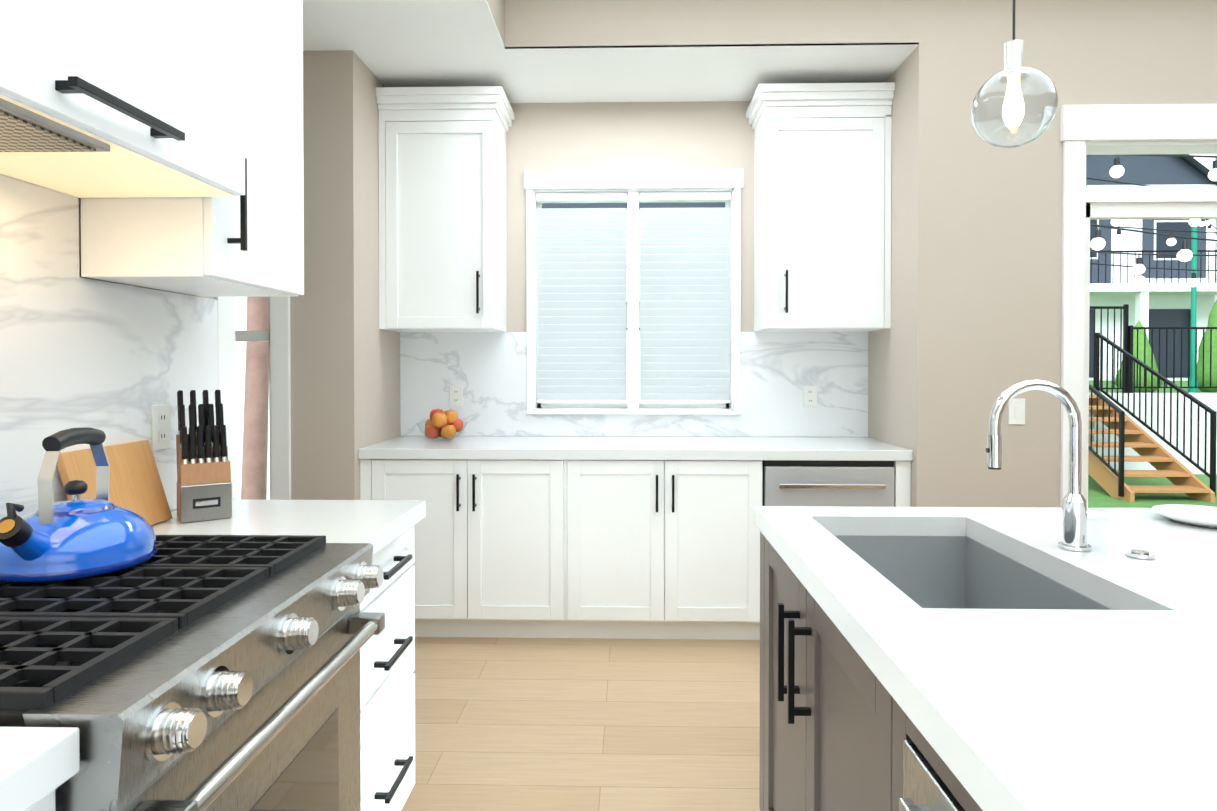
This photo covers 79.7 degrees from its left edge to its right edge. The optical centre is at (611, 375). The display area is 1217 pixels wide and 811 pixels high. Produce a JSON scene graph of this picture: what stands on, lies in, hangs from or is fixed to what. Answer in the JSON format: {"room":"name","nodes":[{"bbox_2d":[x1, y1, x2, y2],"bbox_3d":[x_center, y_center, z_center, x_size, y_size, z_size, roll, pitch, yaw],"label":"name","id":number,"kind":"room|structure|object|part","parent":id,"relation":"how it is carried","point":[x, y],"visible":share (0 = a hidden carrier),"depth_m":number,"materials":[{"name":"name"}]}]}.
{"room":"kitchen","nodes":[
{"label":"kitchen","id":0,"kind":"room"},
{"bbox_2d":[401,637,759,810],"bbox_3d":[0.994,1.316,0.355,7.550,0.060,7.540,0,1,1],"label":"floor","id":1,"kind":"structure","parent":0,"point":[550,724],"depth_m":2.63,"materials":[{"name":"brown wood"}]},
{"bbox_2d":[26,790,55,810],"bbox_3d":[-0.893,0.855,0.526,0.601,0.858,0.515,0,1,1],"label":"base cabinet","id":2,"kind":"object","parent":1,"relation":"on","point":[46,803],"depth_m":0.74,"materials":[{"name":"white wood"}]},
{"bbox_2d":[0,727,79,810],"bbox_3d":[-0.903,0.409,-0.425,0.626,0.048,2.408,0,1,1],"label":"countertop","id":3,"kind":"structure","parent":2,"relation":"on","point":[37,764],"depth_m":0.73,"materials":[{"name":"white stone"}]},
{"bbox_2d":[0,535,384,810],"bbox_3d":[-0.816,0.808,1.169,0.690,0.937,0.760,0,1,1],"label":"range","id":4,"kind":"object","parent":1,"relation":"on","point":[198,673],"visible":0.98,"depth_m":1.06,"materials":[{"name":"silver metal"}]},
{"bbox_2d":[0,427,156,582],"bbox_3d":[-0.949,0.215,1.263,0.244,0.244,0.298,0,1,1],"label":"kettle","id":5,"kind":"object","parent":4,"relation":"on","point":[76,536],"visible":1,"depth_m":1.22,"materials":[{"name":"blue metal"}]},
{"bbox_2d":[360,526,414,810],"bbox_3d":[-0.840,0.840,1.811,0.642,0.858,0.508,0,1,1],"label":"base cabinet","id":6,"kind":"object","parent":1,"relation":"on","point":[387,711],"visible":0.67,"depth_m":1.85,"materials":[{"name":"white wood"}]},
{"bbox_2d":[151,499,425,554],"bbox_3d":[-0.848,0.382,1.818,0.626,0.048,0.533,0,1,1],"label":"countertop","id":7,"kind":"structure","parent":6,"relation":"on","point":[378,525],"depth_m":1.80,"materials":[{"name":"white stone"}]},
{"bbox_2d":[57,440,171,524],"bbox_3d":[-1.131,0.261,1.670,0.075,0.200,0.280,0,1,1],"label":"cutting board","id":8,"kind":"object","parent":7,"relation":"on","point":[135,484],"visible":0.46,"depth_m":1.70,"materials":[{"name":"brown wood"}]},
{"bbox_2d":[176,390,231,522],"bbox_3d":[-1.040,0.197,1.854,0.112,0.318,0.158,0,1,-35],"label":"knife block","id":9,"kind":"object","parent":7,"relation":"on","point":[204,487],"visible":1,"depth_m":1.81,"materials":[{"name":"silver metal"}]},
{"bbox_2d":[360,459,583,637],"bbox_3d":[-0.651,0.817,3.702,1.032,0.858,0.613,0,1,1],"label":"base cabinet","id":10,"kind":"object","parent":1,"relation":"on","point":[499,544],"depth_m":3.40,"materials":[{"name":"white wood"}]},
{"bbox_2d":[358,436,912,460],"bbox_3d":[0.105,0.361,3.660,2.546,0.048,0.626,0,1,1],"label":"countertop","id":11,"kind":"structure","parent":10,"relation":"on","point":[652,448],"depth_m":3.39,"materials":[{"name":"white stone"}]},
{"bbox_2d":[416,409,466,440],"bbox_3d":[-0.877,0.251,3.770,0.262,0.166,0.262,0,1,1],"label":"fruit bowl","id":12,"kind":"object","parent":11,"relation":"on","point":[448,424],"visible":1,"depth_m":3.73,"materials":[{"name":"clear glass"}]},
{"bbox_2d":[584,460,762,639],"bbox_3d":[0.214,0.818,3.681,0.986,0.858,0.613,0,1,1],"label":"base cabinet","id":13,"kind":"object","parent":1,"relation":"on","point":[635,549],"depth_m":3.38,"materials":[{"name":"white wood"}]},
{"bbox_2d":[763,460,910,506],"bbox_3d":[1.045,0.818,3.638,0.666,0.858,0.658,0,1,1],"label":"dishwasher","id":14,"kind":"object","parent":1,"relation":"on","point":[838,483],"visible":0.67,"depth_m":3.35,"materials":[{"name":"silver metal"}]},
{"bbox_2d":[759,531,1111,810],"bbox_3d":[0.748,0.857,0.161,0.874,0.862,3.590,0,1,1],"label":"kitchen island","id":15,"kind":"object","parent":1,"relation":"on","point":[839,731],"visible":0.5,"depth_m":1.45,"materials":[{"name":"brown"}]},
{"bbox_2d":[754,506,1216,810],"bbox_3d":[0.904,0.402,0.151,1.120,0.048,3.650,0,1,1],"label":"island countertop","id":16,"kind":"structure","parent":15,"relation":"on","point":[1114,708],"depth_m":0.97,"materials":[{"name":"white stone"}]},
{"bbox_2d":[834,535,1111,609],"bbox_3d":[0.692,0.516,1.496,0.414,0.210,0.729,0,1,1],"label":"sink","id":17,"kind":"object","parent":16,"relation":"in","point":[948,572],"depth_m":1.84,"materials":[{"name":"silver metal"}]},
{"bbox_2d":[986,379,1130,551],"bbox_3d":[0.926,0.184,1.522,0.280,0.353,0.064,0,1,1],"label":"faucet","id":18,"kind":"object","parent":16,"relation":"on","point":[1077,515],"visible":1,"depth_m":1.51,"materials":[{"name":"silver metal"}]},
{"bbox_2d":[1125,549,1154,558],"bbox_3d":[1.057,0.356,1.458,0.048,0.011,0.048,0,1,1],"label":"button","id":19,"kind":"object","parent":16,"relation":"on","point":[1139,553],"visible":1,"depth_m":1.45,"materials":[{"name":"silver metal"}]},
{"bbox_2d":[1151,504,1216,527],"bbox_3d":[1.454,0.346,1.773,0.230,0.023,0.230,0,1,1],"label":"plate","id":20,"kind":"object","parent":16,"relation":"on","point":[1200,515],"visible":1,"depth_m":1.83,"materials":[{"name":"white ceramic"}]},
{"bbox_2d":[79,0,1216,510],"bbox_3d":[0.994,-0.289,0.336,7.550,3.150,7.540,0,1,1],"label":"wall","id":21,"kind":"structure","parent":0,"point":[963,342],"depth_m":3.28,"materials":[{"name":"paint"}]},
{"bbox_2d":[0,174,217,518],"bbox_3d":[-1.207,-0.019,0.256,0.012,0.789,3.766,0,1,1],"label":"backsplash","id":22,"kind":"structure","parent":21,"relation":"attached to","point":[114,362],"depth_m":1.58,"materials":[{"name":"stone"}]},
{"bbox_2d":[151,404,170,450],"bbox_3d":[-1.157,0.133,1.874,0.008,0.116,0.072,0,1,1],"label":"outlet","id":23,"kind":"object","parent":22,"relation":"attached to","point":[161,427],"visible":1,"depth_m":1.87,"materials":[{"name":"white plastic"}]},
{"bbox_2d":[0,0,244,197],"bbox_3d":[-0.971,-0.909,1.131,0.413,1.084,0.908,0,1,1],"label":"range hood","id":24,"kind":"object","parent":21,"relation":"attached to","point":[119,98],"visible":1,"depth_m":1.27,"materials":[{"name":"white"}]},
{"bbox_2d":[81,0,303,296],"bbox_3d":[-0.995,-0.840,1.820,0.332,1.240,0.458,0,1,1],"label":"upper cabinet","id":25,"kind":"object","parent":21,"relation":"attached to","point":[250,243],"visible":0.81,"depth_m":1.78,"materials":[{"name":"white wood"}]},
{"bbox_2d":[214,297,235,498],"bbox_3d":[-1.160,-0.096,2.186,0.012,2.720,0.092,0,1,1],"label":"trim","id":26,"kind":"structure","parent":21,"relation":"attached to","point":[226,346],"depth_m":2.19,"materials":[{"name":"white paint"}]},
{"bbox_2d":[235,297,290,499],"bbox_3d":[-1.905,-0.045,3.416,0.872,2.190,0.170,0,1,1],"label":"window","id":27,"kind":"structure","parent":21,"relation":"in","point":[277,335],"depth_m":3.33,"materials":[{"name":"white"}]},
{"bbox_2d":[375,86,513,331],"bbox_3d":[-0.850,-0.831,3.798,0.629,1.192,0.393,0,1,1],"label":"upper cabinet","id":28,"kind":"object","parent":21,"relation":"attached to","point":[442,219],"visible":1,"depth_m":3.66,"materials":[{"name":"white wood"}]},
{"bbox_2d":[524,169,742,414],"bbox_3d":[0.119,-0.452,4.036,1.186,1.326,0.182,0,1,1],"label":"window","id":29,"kind":"structure","parent":21,"relation":"in","point":[633,183],"depth_m":3.97,"materials":[{"name":"white wood"}]},
{"bbox_2d":[536,192,730,402],"bbox_3d":[0.118,-0.425,4.018,1.066,1.155,0.058,0,1,1],"label":"window blinds","id":30,"kind":"object","parent":29,"relation":"attached to","point":[684,303],"visible":0.9,"depth_m":4.02,"materials":[{"name":"white plastic"}]},
{"bbox_2d":[400,332,867,436],"bbox_3d":[0.113,0.048,3.977,2.548,0.569,0.012,0,1,1],"label":"backsplash","id":31,"kind":"structure","parent":21,"relation":"attached to","point":[487,371],"depth_m":3.97,"materials":[{"name":"stone"}]},
{"bbox_2d":[450,385,462,406],"bbox_3d":[-0.852,0.113,3.991,0.072,0.116,0.008,0,1,1],"label":"electrical outlet","id":32,"kind":"object","parent":31,"relation":"attached to","point":[456,395],"visible":1,"depth_m":3.99,"materials":[{"name":"white plastic"}]},
{"bbox_2d":[803,386,816,406],"bbox_3d":[1.074,0.113,3.944,0.072,0.116,0.008,0,1,1],"label":"electrical outlet","id":33,"kind":"object","parent":31,"relation":"attached to","point":[809,396],"visible":1,"depth_m":3.94,"materials":[{"name":"white plastic"}]},
{"bbox_2d":[746,82,894,331],"bbox_3d":[1.052,-0.830,3.751,0.659,1.192,0.393,0,1,1],"label":"upper cabinet","id":34,"kind":"object","parent":21,"relation":"attached to","point":[822,207],"visible":1,"depth_m":3.61,"materials":[{"name":"white wood"}]},
{"bbox_2d":[971,0,1057,147],"bbox_3d":[0.901,-1.146,1.629,0.172,1.265,0.172,0,1,1],"label":"pendant light","id":35,"kind":"object","parent":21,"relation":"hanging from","point":[1015,103],"visible":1,"depth_m":1.58,"materials":[{"name":"clear glass"}]},
{"bbox_3d":[0.901,-0.600,1.635,0.172,0.172,0.172,0,1,1],"label":"globe","id":36,"kind":"part","parent":35,"relation":"part of","materials":[{"name":"clear glass"}]},
{"bbox_2d":[1008,399,1024,424],"bbox_3d":[1.811,0.162,3.257,0.072,0.116,0.009,0,1,1],"label":"light switch","id":37,"kind":"object","parent":21,"relation":"attached to","point":[1016,411],"visible":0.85,"depth_m":3.26,"materials":[{"name":"white plastic"}]},
{"bbox_2d":[1060,104,1216,507],"bbox_3d":[3.020,0.039,3.291,2.049,2.465,0.180,0,1,1],"label":"door frame","id":38,"kind":"structure","parent":21,"relation":"attached to","point":[1085,130],"depth_m":3.23,"materials":[{"name":"white wood"}]},
{"label":"outside","id":39,"kind":"structure","parent":0,"visible":0},
{"bbox_2d":[1088,474,1216,507],"bbox_3d":[7.599,1.521,7.582,65.000,0.580,8.590,0,1,1],"label":"yard","id":40,"kind":"structure","parent":39,"point":[1099,496],"depth_m":9.48,"materials":[{"name":"green plant"}]},
{"bbox_2d":[241,297,268,499],"bbox_3d":[-2.926,-1.077,6.040,0.302,5.417,0.270,0,1,1],"label":"trunk","id":41,"kind":"object","parent":40,"relation":"on","point":[254,456],"depth_m":5.98,"materials":[{"name":"beige wood"}]},
{"bbox_2d":[235,338,639,499],"bbox_3d":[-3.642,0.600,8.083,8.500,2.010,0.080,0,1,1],"label":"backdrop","id":42,"kind":"object","parent":40,"relation":"on","point":[240,355],"depth_m":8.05,"materials":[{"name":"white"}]},
{"bbox_2d":[1088,395,1214,502],"bbox_3d":[7.067,0.948,10.360,1.040,1.260,2.450,0,1,1],"label":"stairs","id":43,"kind":"structure","parent":40,"relation":"on","point":[1146,447],"depth_m":9.76,"materials":[{"name":"brown wood"}]},
{"bbox_2d":[1088,333,1127,496],"bbox_3d":[6.498,0.429,10.393,0.044,2.182,2.344,0,1,1],"label":"stair railing","id":44,"kind":"object","parent":43,"relation":"on","point":[1119,474],"depth_m":9.72,"materials":[{"name":"black metal"}]},
{"bbox_2d":[1128,353,1216,496],"bbox_3d":[7.638,0.429,10.365,0.044,2.182,2.344,0,1,1],"label":"stair railing","id":45,"kind":"object","parent":43,"relation":"on","point":[1213,414],"depth_m":9.81,"materials":[{"name":"black metal"}]},
{"bbox_2d":[1088,393,1216,473],"bbox_3d":[10.200,0.923,11.657,60.000,1.280,0.298,0,1,1],"label":"wall","id":46,"kind":"structure","parent":40,"relation":"on","point":[1209,400],"depth_m":11.54,"materials":[{"name":"white paint"}]},
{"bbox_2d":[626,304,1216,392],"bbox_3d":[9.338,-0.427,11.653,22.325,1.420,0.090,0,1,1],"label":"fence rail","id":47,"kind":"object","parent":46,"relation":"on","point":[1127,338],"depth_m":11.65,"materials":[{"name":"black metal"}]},
{"bbox_2d":[1089,380,1216,392],"bbox_3d":[10.793,0.750,35.750,70.000,1.460,47.900,0,1,1],"label":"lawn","id":48,"kind":"structure","parent":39,"point":[1177,383],"depth_m":14.82,"materials":[{"name":"green plant"}]},
{"bbox_2d":[542,202,724,337],"bbox_3d":[-0.016,-4.389,31.394,11.300,8.920,11.420,0,1,1],"label":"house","id":49,"kind":"structure","parent":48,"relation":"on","point":[647,205],"depth_m":26.88,"materials":[{"name":"white"}]},
{"bbox_2d":[1086,154,1216,392],"bbox_3d":[5.699,-1.211,8.274,8.168,3.106,8.377,0,1,1],"label":"string","id":50,"kind":"object","parent":48,"relation":"on","point":[1183,254],"depth_m":6.68,"materials":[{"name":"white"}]},
{"bbox_2d":[1086,154,1216,380],"bbox_3d":[16.505,-4.249,27.988,6.700,8.720,11.420,0,1,1],"label":"house","id":51,"kind":"structure","parent":48,"relation":"on","point":[1160,297],"depth_m":23.45,"materials":[{"name":"white"}]},
{"bbox_2d":[1115,300,1216,392],"bbox_3d":[9.816,-0.559,12.700,9.941,1.700,0.923,0,1,1],"label":"tree","id":52,"kind":"object","parent":48,"relation":"on","point":[1212,320],"depth_m":12.54,"materials":[{"name":"green plant"}]},
{"bbox_2d":[1214,219,1216,302],"bbox_3d":[23.778,-4.035,26.811,6.700,8.320,11.420,0,1,1],"label":"house","id":53,"kind":"structure","parent":48,"relation":"on","point":[1216,254],"depth_m":24.98,"materials":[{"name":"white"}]}
]}

